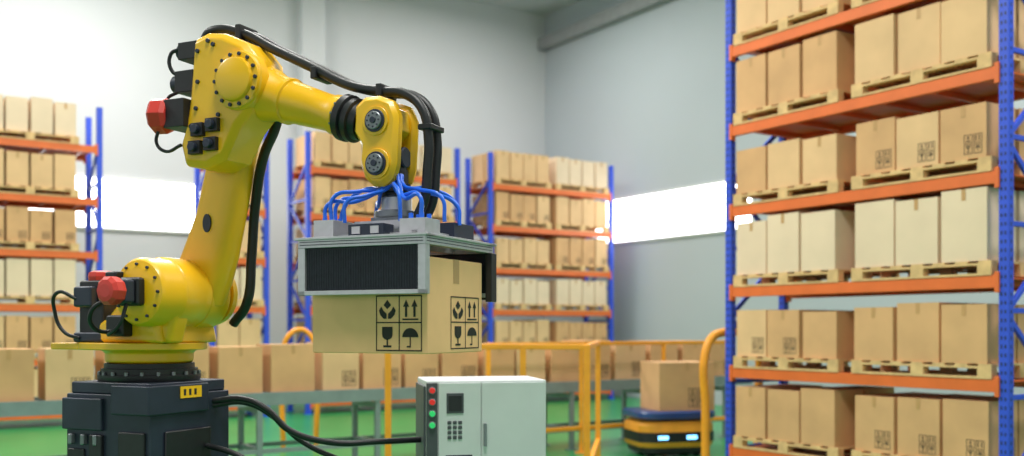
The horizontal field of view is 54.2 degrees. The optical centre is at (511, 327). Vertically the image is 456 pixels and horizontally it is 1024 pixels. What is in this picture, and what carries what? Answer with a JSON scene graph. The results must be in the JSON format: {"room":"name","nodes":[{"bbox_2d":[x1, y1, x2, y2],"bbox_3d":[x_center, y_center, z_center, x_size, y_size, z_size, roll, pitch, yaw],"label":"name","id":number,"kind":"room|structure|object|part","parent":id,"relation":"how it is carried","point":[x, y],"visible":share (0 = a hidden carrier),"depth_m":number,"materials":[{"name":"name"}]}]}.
{"room":"workspace","nodes":[
{"label":"workspace","id":0,"kind":"room"},
{"bbox_2d":[0,0,544,379],"bbox_3d":[-14.156,-3.250,16.256,36.200,9.700,0.200,0,0,-33],"label":"wall","id":1,"kind":"structure","parent":0,"point":[480,66],"depth_m":21.98,"materials":[{"name":"paint"}]},
{"bbox_2d":[29,173,200,233],"bbox_3d":[-7.902,-2.510,20.214,3.700,1.080,0.050,0,0,-33],"label":"window","id":2,"kind":"structure","parent":1,"relation":"in","point":[129,204],"depth_m":20.45,"materials":[{"name":"white glass"}]},
{"bbox_2d":[298,0,325,316],"bbox_3d":[-4.475,-3.250,22.328,0.550,9.700,0.280,0,0,-33],"label":"pillar","id":3,"kind":"structure","parent":1,"relation":"attached to","point":[311,13],"depth_m":22.19,"materials":[{"name":"paint"}]},
{"bbox_2d":[0,394,752,455],"bbox_3d":[-3.175,1.700,-0.460,36.200,0.200,40.200,0,0,-33],"label":"floor","id":4,"kind":"structure","parent":0,"point":[32,437],"depth_m":15.61,"materials":[{"name":"green paint"}]},
{"bbox_2d":[0,94,102,420],"bbox_3d":[-8.430,-1.058,16.083,3.350,5.316,1.060,0,0,-33],"label":"rack","id":5,"kind":"object","parent":4,"relation":"on","point":[40,149],"visible":0.79,"depth_m":16.11,"materials":[{"name":"blue paint"}]},
{"bbox_2d":[194,130,268,416],"bbox_3d":[-5.120,-1.046,18.257,1.130,5.293,1.060,0,0,-33],"label":"rack","id":6,"kind":"object","parent":4,"relation":"on","point":[249,332],"visible":0.12,"depth_m":18.03,"materials":[{"name":"blue paint"}]},
{"bbox_2d":[51,24,496,455],"bbox_3d":[-1.219,0.091,4.568,2.187,3.018,0.793,0,0,25],"label":"robotic arm","id":7,"kind":"object","parent":4,"relation":"on","point":[149,318],"visible":1,"depth_m":4.54},
{"bbox_3d":[-1.925,-0.095,4.788,0.420,0.330,0.330,0,0,25],"label":"motor","id":8,"kind":"part","parent":7,"relation":"part of","materials":[{"name":"black rubber"}]},
{"bbox_3d":[-1.856,0.120,4.938,0.720,0.100,0.540,0,0,25],"label":"turntable plate","id":9,"kind":"part","parent":7,"relation":"part of","materials":[{"name":"yellow paint"}]},
{"bbox_3d":[-1.741,-0.165,4.509,0.130,0.130,0.110,0,0,25],"label":"shoulder motor","id":10,"kind":"part","parent":7,"relation":"part of","materials":[{"name":"black rubber"}]},
{"bbox_3d":[-1.397,-0.868,4.514,0.168,0.155,0.050,0,0,25],"label":"connector panel","id":11,"kind":"part","parent":7,"relation":"part of","materials":[{"name":"black rubber"}]},
{"bbox_2d":[205,395,420,455],"bbox_3d":[-0.930,0.580,5.055,1.190,0.496,0.273,0,0,-25],"label":"power cables","id":12,"kind":"object","parent":7,"relation":"attached to","point":[304,439],"visible":0.99,"depth_m":4.94,"materials":[{"name":"black rubber"}]},
{"bbox_3d":[-0.487,-0.265,4.300,0.634,0.260,0.624,0,0,25],"label":"gripper frame","id":13,"kind":"part","parent":7,"relation":"part of","materials":[{"name":"metal"}]},
{"bbox_2d":[313,257,481,353],"bbox_3d":[-0.484,-0.091,4.298,0.556,0.389,0.482,0,0,25],"label":"carton","id":14,"kind":"object","parent":7,"relation":"attached to","point":[448,319],"visible":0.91,"depth_m":4.10,"materials":[{"name":"brown cardboard"}]},
{"bbox_2d":[279,327,319,447],"bbox_3d":[-2.750,0.793,12.950,0.539,1.613,0.099,0,0,-15],"label":"hoop","id":15,"kind":"object","parent":4,"relation":"on","point":[293,331],"visible":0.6,"depth_m":12.92,"materials":[{"name":"yellow paint"}]},
{"bbox_2d":[285,131,459,414],"bbox_3d":[-2.705,-1.051,19.843,3.350,5.301,1.060,0,0,-33],"label":"rack","id":16,"kind":"object","parent":4,"relation":"on","point":[326,165],"visible":0.17,"depth_m":19.10,"materials":[{"name":"blue paint"}]},
{"bbox_2d":[0,340,751,455],"bbox_3d":[-1.617,0.881,11.909,12.030,1.437,0.730,0,0,-33],"label":"conveyor","id":17,"kind":"object","parent":4,"relation":"on","point":[270,374],"visible":0.41,"depth_m":11.37,"materials":[{"name":"brown cardboard"}]},
{"bbox_3d":[-1.617,1.150,11.909,12.030,0.900,0.730,0,0,-33],"label":"conveyor frame","id":18,"kind":"part","parent":17,"relation":"part of","materials":[{"name":"grey metal"}]},
{"bbox_2d":[416,376,545,455],"bbox_3d":[-0.176,0.938,5.471,0.658,1.325,0.490,0,0,-11],"label":"cabinet","id":19,"kind":"object","parent":4,"relation":"on","point":[456,415],"visible":1,"depth_m":5.26,"materials":[{"name":"metal"}]},
{"bbox_2d":[385,341,600,455],"bbox_3d":[-0.080,0.873,10.300,2.003,1.455,2.627,0,0,7],"label":"fence","id":20,"kind":"object","parent":4,"relation":"on","point":[596,449],"visible":0.81,"depth_m":9.10,"materials":[{"name":"metal"}]},
{"bbox_2d":[465,150,614,398],"bbox_3d":[0.638,-1.058,22.040,3.350,5.315,1.060,0,0,-33],"label":"rack","id":21,"kind":"object","parent":4,"relation":"on","point":[529,198],"visible":0.81,"depth_m":21.67,"materials":[{"name":"blue paint"}]},
{"bbox_2d":[486,340,724,453],"bbox_3d":[1.430,0.887,13.162,4.317,1.425,0.217,0,0,-33],"label":"fence","id":22,"kind":"object","parent":4,"relation":"on","point":[663,344],"visible":0.41,"depth_m":12.78,"materials":[{"name":"metal"}]},
{"bbox_2d":[622,361,714,455],"bbox_3d":[1.990,1.015,12.750,1.040,1.170,0.840,0,0,-14],"label":"vehicle","id":23,"kind":"object","parent":4,"relation":"on","point":[667,420],"visible":0.91,"depth_m":12.43,"materials":[{"name":"yellow paint"},{"name":"blue paint"},{"name":"cardboard"}]},
{"bbox_2d":[699,328,762,455],"bbox_3d":[2.565,0.795,11.653,1.050,1.610,0.200,0,0,-33],"label":"hoop","id":24,"kind":"object","parent":4,"relation":"on","point":[713,336],"visible":0.53,"depth_m":11.38,"materials":[{"name":"yellow paint"}]},
{"bbox_2d":[725,0,1023,455],"bbox_3d":[3.714,-1.600,10.161,1.010,6.400,3.380,0,0,-33],"label":"rack","id":25,"kind":"object","parent":4,"relation":"on","point":[930,179],"visible":1,"depth_m":9.72,"materials":[{"name":"blue paint"}]},
{"bbox_2d":[469,0,579,15],"bbox_3d":[-3.175,-8.200,-0.460,36.200,0.200,40.200,0,0,-33],"label":"ceiling","id":26,"kind":"structure","parent":0,"point":[538,7],"depth_m":25.04,"materials":[{"name":"grey paint"}]},
{"bbox_2d":[545,0,1023,404],"bbox_3d":[11.924,-3.250,9.339,0.200,9.700,40.000,0,0,-33],"label":"wall","id":27,"kind":"structure","parent":0,"point":[642,95],"depth_m":22.36,"materials":[{"name":"paint"}]},
{"bbox_2d":[538,0,672,51],"bbox_3d":[8.996,-7.330,13.386,0.250,0.300,29.980,0,0,-33],"label":"trim","id":28,"kind":"structure","parent":27,"relation":"attached to","point":[625,10],"depth_m":23.83,"materials":[{"name":"grey metal"}]},
{"bbox_2d":[592,180,754,244],"bbox_3d":[3.392,-2.510,22.100,0.050,1.080,5.200,0,0,-33],"label":"window","id":29,"kind":"structure","parent":27,"relation":"in","point":[698,209],"depth_m":21.90,"materials":[{"name":"white glass"}]}
]}

